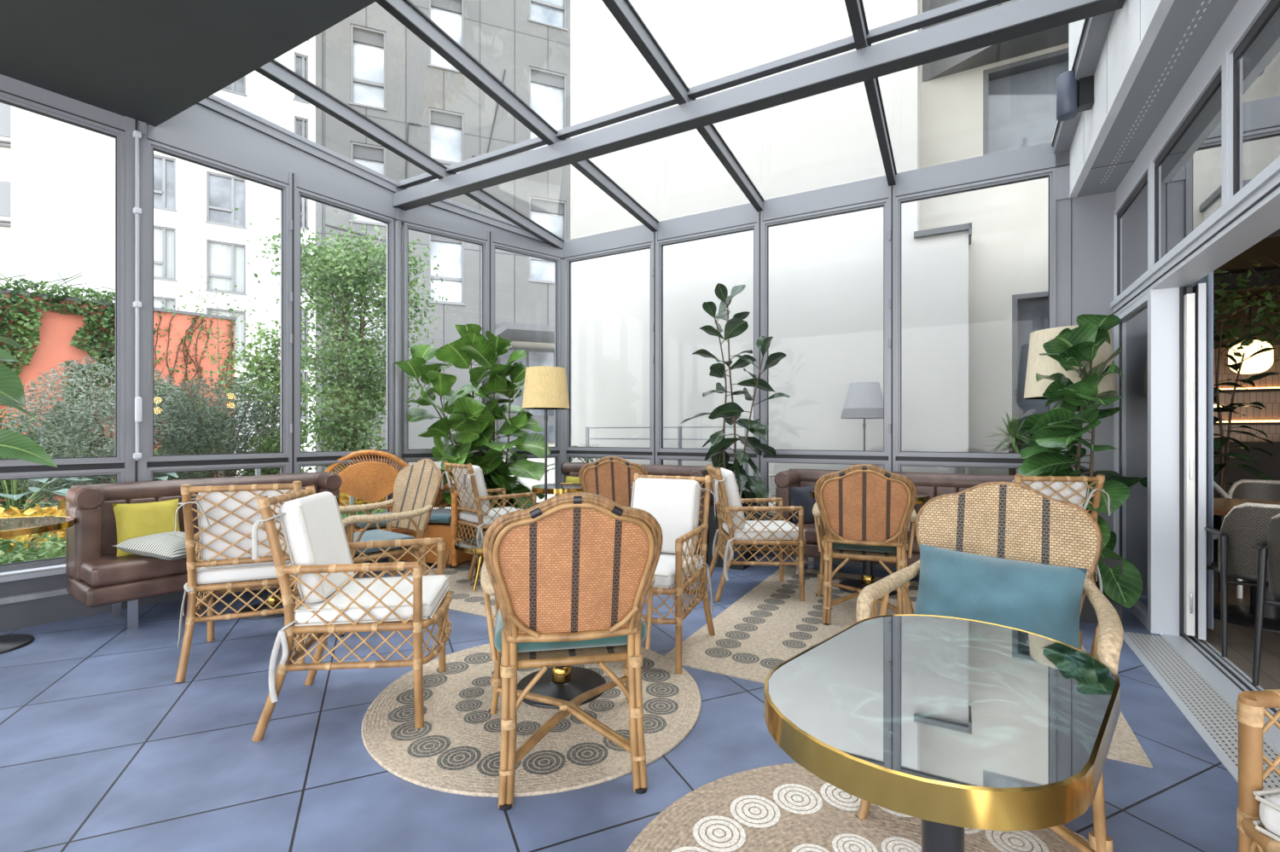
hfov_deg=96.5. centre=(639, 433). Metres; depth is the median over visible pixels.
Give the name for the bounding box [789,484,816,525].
cushion
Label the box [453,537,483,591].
table
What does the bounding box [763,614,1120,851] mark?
cafe table
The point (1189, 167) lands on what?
window
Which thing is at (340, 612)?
seat cushion
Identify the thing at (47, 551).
ground cover
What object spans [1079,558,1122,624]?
planter
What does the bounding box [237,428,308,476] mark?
shrub
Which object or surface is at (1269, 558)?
dining chair
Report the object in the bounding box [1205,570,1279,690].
floor
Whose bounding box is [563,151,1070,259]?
trim
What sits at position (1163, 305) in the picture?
trim
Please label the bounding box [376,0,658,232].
roof beam
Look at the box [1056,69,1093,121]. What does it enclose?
wall spotlight
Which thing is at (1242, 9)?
wall
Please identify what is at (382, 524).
seat cushion
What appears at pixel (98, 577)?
leather sofa
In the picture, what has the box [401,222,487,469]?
window
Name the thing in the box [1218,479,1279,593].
dining chair
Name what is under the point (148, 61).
ceiling
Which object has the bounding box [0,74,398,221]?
trim
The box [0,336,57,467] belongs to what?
plant
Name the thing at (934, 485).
leather sofa
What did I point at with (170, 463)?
window
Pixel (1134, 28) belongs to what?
wall
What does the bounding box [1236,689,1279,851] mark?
lattice chair
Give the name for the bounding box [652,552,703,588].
seat cushion
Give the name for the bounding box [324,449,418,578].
chair
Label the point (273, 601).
cafe table
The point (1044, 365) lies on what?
floor lamp
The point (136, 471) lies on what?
trim
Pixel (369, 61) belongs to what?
building
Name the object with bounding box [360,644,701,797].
round rug
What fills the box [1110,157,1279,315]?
trim
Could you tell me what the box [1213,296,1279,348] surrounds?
wall
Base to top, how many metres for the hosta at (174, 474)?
0.841 m
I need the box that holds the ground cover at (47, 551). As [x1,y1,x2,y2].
[0,502,386,564]
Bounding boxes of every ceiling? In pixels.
[0,0,378,127]
[1213,228,1279,302]
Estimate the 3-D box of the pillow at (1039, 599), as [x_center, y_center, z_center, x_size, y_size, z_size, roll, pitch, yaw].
[1.220,0.577,1.975,0.514,0.317,0.173,0,0,38]
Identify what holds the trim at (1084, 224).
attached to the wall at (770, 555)
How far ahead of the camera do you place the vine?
11.58 m
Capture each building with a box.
[0,102,11,290]
[83,35,315,453]
[315,0,570,474]
[570,0,1068,515]
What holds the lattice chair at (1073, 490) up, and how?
on the rug at (769, 625)
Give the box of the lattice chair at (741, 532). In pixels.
[706,464,806,602]
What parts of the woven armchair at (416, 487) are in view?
leg, arm, seat, seat frame, arm, leg, panel, frame, leg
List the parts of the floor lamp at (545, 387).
lamp shade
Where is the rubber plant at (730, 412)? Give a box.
[680,283,790,570]
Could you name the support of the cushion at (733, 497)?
on the lattice chair at (741, 532)
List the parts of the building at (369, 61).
pane, pane, pane, pane, pane, pane, pane, pane, pane, pane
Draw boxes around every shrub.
[0,355,203,509]
[0,408,78,515]
[153,374,302,481]
[237,428,308,476]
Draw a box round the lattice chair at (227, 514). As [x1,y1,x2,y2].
[174,481,305,682]
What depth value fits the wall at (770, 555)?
5.31 m
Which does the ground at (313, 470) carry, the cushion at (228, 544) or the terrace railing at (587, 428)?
the terrace railing at (587, 428)
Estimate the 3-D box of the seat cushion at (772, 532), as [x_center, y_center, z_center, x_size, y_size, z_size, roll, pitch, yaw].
[0.932,0.738,4.371,0.533,0.074,0.501,0,0,-1]
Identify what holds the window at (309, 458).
in the wall at (35, 596)
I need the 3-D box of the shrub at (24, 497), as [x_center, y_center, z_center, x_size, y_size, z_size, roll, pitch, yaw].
[-8.293,0.445,7.215,1.828,1.535,1.838,0,0,0]
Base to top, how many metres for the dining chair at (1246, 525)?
0.841 m
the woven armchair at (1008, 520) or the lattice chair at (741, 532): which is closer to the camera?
the woven armchair at (1008, 520)
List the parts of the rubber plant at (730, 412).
planter, stem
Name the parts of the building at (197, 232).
pane, pane, pane, pane, pane, pane, pane, pane, pane, pane, pane, pane, pane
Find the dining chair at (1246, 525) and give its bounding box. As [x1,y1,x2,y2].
[1204,502,1279,657]
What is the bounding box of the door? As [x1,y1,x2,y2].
[1179,283,1206,640]
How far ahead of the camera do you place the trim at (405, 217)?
6.09 m
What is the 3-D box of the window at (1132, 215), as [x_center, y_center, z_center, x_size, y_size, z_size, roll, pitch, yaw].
[3.367,-1.328,3.877,0.072,0.690,0.964,0,0,29]
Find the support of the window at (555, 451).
in the wall
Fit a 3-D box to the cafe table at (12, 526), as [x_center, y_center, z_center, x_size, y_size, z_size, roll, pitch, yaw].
[-3.680,0.861,3.200,0.732,0.692,0.732,0,0,0]
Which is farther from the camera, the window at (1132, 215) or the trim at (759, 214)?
the trim at (759, 214)
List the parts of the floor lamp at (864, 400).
lamp shade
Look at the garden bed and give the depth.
8.99 m
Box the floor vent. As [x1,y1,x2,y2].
[1122,630,1279,798]
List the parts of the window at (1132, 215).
pane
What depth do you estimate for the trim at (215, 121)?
4.70 m
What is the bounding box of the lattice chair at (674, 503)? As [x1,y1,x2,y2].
[630,472,715,674]
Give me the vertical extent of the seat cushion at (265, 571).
0.074 m
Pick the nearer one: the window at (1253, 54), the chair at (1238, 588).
the window at (1253, 54)
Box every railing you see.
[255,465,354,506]
[585,426,748,491]
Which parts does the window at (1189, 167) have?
pane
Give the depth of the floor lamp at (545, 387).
4.71 m
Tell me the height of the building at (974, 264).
9.300 m
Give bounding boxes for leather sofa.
[65,471,345,630]
[560,462,722,552]
[771,468,1014,576]
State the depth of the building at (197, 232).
24.54 m
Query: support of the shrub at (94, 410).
on the garden bed
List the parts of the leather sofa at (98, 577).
leg, leg, seat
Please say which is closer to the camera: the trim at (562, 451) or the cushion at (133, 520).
the cushion at (133, 520)
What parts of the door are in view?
lock plate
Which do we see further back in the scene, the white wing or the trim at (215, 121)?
the white wing
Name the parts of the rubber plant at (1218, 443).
planter, stem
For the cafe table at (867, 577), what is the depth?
4.39 m
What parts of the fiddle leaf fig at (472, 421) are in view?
stem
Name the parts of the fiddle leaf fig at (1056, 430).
stem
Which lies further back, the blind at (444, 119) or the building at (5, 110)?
the building at (5, 110)
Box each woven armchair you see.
[337,459,442,637]
[480,492,663,811]
[578,456,648,507]
[812,464,917,625]
[854,482,1122,851]
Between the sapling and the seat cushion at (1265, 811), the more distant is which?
the sapling
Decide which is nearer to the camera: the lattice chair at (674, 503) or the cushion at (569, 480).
the lattice chair at (674, 503)
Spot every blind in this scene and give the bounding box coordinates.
[353,28,383,48]
[353,145,383,162]
[430,0,461,14]
[430,110,461,129]
[430,234,461,244]
[530,69,564,89]
[530,198,564,215]
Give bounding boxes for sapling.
[177,275,268,453]
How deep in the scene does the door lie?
3.32 m
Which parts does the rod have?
rod, handle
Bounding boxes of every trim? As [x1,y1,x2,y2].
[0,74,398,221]
[124,116,146,482]
[157,94,397,208]
[255,59,564,249]
[288,172,296,473]
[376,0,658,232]
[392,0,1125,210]
[393,207,401,471]
[395,0,1010,189]
[397,186,564,249]
[398,209,563,259]
[487,231,492,437]
[559,248,566,483]
[563,141,1053,249]
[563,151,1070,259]
[601,0,764,211]
[652,231,657,465]
[756,210,765,520]
[844,0,896,186]
[888,185,896,471]
[1051,10,1115,153]
[1055,151,1115,531]
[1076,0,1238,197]
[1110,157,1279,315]
[1147,287,1179,636]
[1162,633,1279,750]
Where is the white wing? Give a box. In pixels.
[11,105,82,296]
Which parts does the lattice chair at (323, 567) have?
leg, rail, rail, leg, arm rail, seat frame, arm rail, leg, leg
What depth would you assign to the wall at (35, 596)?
3.61 m
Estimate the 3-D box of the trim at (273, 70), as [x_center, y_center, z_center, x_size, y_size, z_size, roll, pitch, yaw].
[-1.818,-2.389,5.244,0.075,0.420,3.728,0,0,29]
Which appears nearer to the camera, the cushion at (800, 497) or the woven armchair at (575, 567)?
the woven armchair at (575, 567)
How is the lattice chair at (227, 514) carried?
on the floor at (101, 749)
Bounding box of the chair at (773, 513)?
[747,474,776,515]
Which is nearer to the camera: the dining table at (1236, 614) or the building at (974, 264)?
the dining table at (1236, 614)
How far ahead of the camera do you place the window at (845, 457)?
5.32 m
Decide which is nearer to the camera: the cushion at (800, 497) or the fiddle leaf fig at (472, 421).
the cushion at (800, 497)
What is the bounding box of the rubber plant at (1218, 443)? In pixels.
[1213,305,1279,562]
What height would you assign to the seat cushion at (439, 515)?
0.074 m
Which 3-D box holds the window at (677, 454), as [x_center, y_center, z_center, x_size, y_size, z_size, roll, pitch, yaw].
[0.688,-0.613,5.934,1.110,2.920,0.070,0,0,29]
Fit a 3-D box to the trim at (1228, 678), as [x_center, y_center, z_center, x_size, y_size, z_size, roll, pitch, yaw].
[2.324,1.230,1.792,0.189,0.054,5.500,0,0,29]
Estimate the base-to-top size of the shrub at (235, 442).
2.074 m
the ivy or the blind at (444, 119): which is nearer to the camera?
the ivy
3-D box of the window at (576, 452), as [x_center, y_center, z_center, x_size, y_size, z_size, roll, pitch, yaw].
[-0.347,-0.613,6.512,1.195,2.920,0.093,0,0,30]
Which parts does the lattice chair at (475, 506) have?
leg, rail, rail, seat frame, leg, arm rail, leg, arm rail, leg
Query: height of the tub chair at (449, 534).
0.704 m
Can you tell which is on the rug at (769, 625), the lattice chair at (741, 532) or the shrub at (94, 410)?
the lattice chair at (741, 532)
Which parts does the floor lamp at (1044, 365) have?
lamp shade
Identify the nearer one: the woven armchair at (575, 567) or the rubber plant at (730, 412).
the woven armchair at (575, 567)
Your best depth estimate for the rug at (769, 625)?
3.48 m
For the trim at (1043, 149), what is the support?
attached to the wall at (1134, 28)
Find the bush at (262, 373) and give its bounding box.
[216,314,326,477]
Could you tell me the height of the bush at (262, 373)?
3.010 m
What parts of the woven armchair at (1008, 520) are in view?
leg, arm, panel, frame, leg, leg, arm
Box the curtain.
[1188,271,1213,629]
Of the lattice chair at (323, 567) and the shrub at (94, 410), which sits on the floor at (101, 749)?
the lattice chair at (323, 567)
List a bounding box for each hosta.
[0,477,88,511]
[62,472,178,487]
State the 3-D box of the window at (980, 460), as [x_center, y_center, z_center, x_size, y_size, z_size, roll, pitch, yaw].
[2.763,-0.613,4.774,1.148,2.920,0.070,0,0,29]
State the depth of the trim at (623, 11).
3.84 m
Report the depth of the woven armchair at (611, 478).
4.69 m
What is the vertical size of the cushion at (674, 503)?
0.430 m
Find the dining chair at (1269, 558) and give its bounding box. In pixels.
[1251,513,1279,686]
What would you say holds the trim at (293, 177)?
attached to the wall at (35, 596)
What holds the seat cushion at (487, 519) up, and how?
on the lattice chair at (475, 506)
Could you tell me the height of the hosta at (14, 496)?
0.843 m
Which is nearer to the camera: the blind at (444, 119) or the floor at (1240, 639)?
the floor at (1240, 639)
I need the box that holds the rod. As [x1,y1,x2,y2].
[132,130,141,460]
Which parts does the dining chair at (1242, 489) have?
leg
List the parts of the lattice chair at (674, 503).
leg, rail, seat frame, leg, arm rail, leg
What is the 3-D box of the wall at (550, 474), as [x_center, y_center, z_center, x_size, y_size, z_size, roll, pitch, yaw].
[-2.548,0.827,10.015,3.440,0.960,0.260,0,0,-11]
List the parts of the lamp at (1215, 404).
cord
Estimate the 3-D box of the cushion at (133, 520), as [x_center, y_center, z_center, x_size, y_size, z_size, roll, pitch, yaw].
[-3.261,0.622,3.795,0.154,0.340,0.351,0,0,34]
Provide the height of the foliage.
0.500 m
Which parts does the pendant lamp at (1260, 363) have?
globe, cord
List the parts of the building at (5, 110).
balcony rail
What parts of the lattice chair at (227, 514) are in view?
leg, arm rail, leg, rail, rail, seat frame, leg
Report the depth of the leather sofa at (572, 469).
5.79 m
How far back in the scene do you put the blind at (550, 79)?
15.76 m
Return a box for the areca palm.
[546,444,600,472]
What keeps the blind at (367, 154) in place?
hanging from the building at (369, 61)
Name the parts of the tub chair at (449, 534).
seat, panel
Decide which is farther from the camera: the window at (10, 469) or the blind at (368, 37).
the blind at (368, 37)
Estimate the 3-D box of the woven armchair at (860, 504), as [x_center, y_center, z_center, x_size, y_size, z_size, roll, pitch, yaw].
[1.472,0.699,3.769,0.659,1.028,0.787,0,0,20]
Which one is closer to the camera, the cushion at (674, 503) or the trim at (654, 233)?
the cushion at (674, 503)
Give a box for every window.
[0,92,125,573]
[146,139,292,481]
[296,188,394,512]
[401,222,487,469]
[492,243,560,505]
[564,242,653,465]
[657,223,756,518]
[762,198,890,520]
[895,168,1055,471]
[1113,157,1151,300]
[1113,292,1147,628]
[1151,47,1227,267]
[1227,0,1279,202]
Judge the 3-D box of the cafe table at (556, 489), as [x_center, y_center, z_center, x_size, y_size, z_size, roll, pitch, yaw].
[-0.700,0.844,5.220,0.562,0.726,0.562,0,0,0]
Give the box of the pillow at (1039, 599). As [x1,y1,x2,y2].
[913,544,1087,649]
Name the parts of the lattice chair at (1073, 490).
leg, rail, leg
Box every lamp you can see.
[522,366,569,500]
[840,382,883,450]
[1024,325,1117,467]
[1213,293,1221,413]
[1227,290,1273,374]
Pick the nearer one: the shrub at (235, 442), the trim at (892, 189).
the trim at (892, 189)
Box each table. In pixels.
[0,516,74,654]
[239,494,340,620]
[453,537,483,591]
[517,665,605,709]
[531,483,582,494]
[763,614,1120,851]
[809,488,930,596]
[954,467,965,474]
[1213,498,1279,633]
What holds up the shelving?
on the floor at (1240, 639)
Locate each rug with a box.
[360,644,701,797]
[406,557,495,618]
[625,763,1088,851]
[664,566,1152,768]
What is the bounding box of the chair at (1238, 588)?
[1213,481,1242,599]
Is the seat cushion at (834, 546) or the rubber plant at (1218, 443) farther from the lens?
the rubber plant at (1218, 443)
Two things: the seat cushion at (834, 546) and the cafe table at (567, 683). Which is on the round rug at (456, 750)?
the cafe table at (567, 683)
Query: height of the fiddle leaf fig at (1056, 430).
1.973 m
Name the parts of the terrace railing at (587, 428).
post, rail, post, post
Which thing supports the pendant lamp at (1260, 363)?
hanging from the ceiling at (1269, 247)
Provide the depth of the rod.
3.96 m
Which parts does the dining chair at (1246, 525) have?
armrest, leg, seat frame, seat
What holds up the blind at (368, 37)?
hanging from the building at (369, 61)
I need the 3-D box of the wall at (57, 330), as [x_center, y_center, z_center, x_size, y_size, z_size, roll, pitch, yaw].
[-11.264,-0.573,9.471,0.330,3.760,7.576,0,0,44]
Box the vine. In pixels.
[153,306,238,414]
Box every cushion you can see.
[112,499,180,556]
[112,531,199,560]
[196,489,293,569]
[196,562,294,585]
[278,491,354,604]
[294,575,449,627]
[349,512,391,529]
[354,529,415,555]
[428,508,451,523]
[451,465,491,516]
[458,506,523,525]
[494,609,646,652]
[565,476,580,483]
[630,477,701,555]
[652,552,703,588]
[717,467,745,529]
[722,520,806,540]
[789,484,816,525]
[832,542,896,553]
[1012,480,1089,510]
[1252,788,1279,842]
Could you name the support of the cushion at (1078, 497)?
on the lattice chair at (1073, 490)
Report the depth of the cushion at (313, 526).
2.38 m
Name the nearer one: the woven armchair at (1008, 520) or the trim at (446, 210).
the woven armchair at (1008, 520)
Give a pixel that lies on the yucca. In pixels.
(1013, 431)
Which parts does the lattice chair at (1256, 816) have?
leg, arm rail, seat frame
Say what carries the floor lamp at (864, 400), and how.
on the ground at (313, 470)
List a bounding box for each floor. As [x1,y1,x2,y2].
[0,549,1270,851]
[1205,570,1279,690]
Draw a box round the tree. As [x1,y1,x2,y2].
[234,207,456,516]
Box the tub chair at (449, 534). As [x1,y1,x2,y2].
[394,483,477,568]
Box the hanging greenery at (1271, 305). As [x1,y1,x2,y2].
[1213,255,1279,361]
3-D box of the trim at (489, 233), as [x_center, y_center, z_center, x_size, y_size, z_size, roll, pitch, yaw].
[-1.654,-0.653,6.225,0.056,3.060,0.111,0,0,-40]
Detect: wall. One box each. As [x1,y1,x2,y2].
[0,288,236,502]
[0,557,389,633]
[408,458,554,503]
[698,519,896,570]
[1068,0,1174,198]
[1115,0,1260,208]
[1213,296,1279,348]
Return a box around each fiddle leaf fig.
[393,323,550,536]
[1013,314,1142,624]
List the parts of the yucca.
stem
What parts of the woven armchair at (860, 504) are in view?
arm, leg, leg, seat, seat frame, panel, frame, leg, leg, arm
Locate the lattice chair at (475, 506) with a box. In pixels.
[441,461,536,580]
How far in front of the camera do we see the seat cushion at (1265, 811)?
1.10 m
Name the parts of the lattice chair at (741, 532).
rail, leg, rail, leg, arm rail, seat frame, arm rail, leg, leg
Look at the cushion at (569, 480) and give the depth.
6.27 m
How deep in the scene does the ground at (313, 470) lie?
18.92 m
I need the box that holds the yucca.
[982,412,1030,475]
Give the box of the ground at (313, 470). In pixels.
[235,466,450,509]
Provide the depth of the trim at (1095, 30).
3.49 m
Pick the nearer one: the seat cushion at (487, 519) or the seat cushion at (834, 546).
the seat cushion at (834, 546)
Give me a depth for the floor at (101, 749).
2.12 m
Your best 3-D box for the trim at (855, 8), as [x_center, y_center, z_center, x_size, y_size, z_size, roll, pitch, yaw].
[1.347,-2.389,3.475,0.075,0.420,3.728,0,0,29]
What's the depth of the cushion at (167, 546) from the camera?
3.58 m
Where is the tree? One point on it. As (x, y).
(342, 271)
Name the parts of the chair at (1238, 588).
seat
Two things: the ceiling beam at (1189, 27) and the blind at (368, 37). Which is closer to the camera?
the ceiling beam at (1189, 27)
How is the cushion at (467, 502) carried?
on the lattice chair at (475, 506)
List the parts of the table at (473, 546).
leg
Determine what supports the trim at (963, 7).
attached to the wall at (1134, 28)
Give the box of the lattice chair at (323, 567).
[251,485,452,742]
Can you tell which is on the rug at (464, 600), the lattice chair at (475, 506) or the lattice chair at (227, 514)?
the lattice chair at (475, 506)
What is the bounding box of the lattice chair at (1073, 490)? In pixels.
[1012,474,1110,621]
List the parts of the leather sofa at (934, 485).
leg, leg, seat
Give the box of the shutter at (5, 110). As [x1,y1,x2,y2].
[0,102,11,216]
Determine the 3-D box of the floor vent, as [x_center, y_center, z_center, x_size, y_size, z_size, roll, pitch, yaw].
[1.913,1.230,1.478,0.222,0.054,4.550,0,0,29]
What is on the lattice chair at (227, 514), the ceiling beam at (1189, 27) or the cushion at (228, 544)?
the cushion at (228, 544)
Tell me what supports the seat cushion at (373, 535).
on the woven armchair at (416, 487)
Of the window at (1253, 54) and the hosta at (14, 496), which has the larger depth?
the hosta at (14, 496)
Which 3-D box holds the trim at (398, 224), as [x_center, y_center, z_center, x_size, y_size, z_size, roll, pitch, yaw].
[-2.389,-0.663,5.615,0.100,3.080,0.100,0,0,0]
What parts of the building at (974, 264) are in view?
pane, pane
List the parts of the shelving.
shelf, shelf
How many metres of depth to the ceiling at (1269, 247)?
6.17 m
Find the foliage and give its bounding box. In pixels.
[0,492,386,555]
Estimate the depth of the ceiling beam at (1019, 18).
3.69 m
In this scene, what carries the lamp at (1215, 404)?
hanging from the ceiling at (1269, 247)
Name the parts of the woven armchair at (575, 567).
arm, leg, leg, seat frame, seat, panel, frame, leg, leg, arm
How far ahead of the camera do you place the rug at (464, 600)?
4.34 m
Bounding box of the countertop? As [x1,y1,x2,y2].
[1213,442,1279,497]
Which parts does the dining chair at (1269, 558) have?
leg, armrest, seat frame, seat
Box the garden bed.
[0,500,386,564]
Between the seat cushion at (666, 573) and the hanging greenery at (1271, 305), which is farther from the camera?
the hanging greenery at (1271, 305)
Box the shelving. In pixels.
[1213,344,1279,497]
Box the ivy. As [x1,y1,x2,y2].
[0,272,235,497]
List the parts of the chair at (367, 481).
leg, fan frame, fan panel, seat, leg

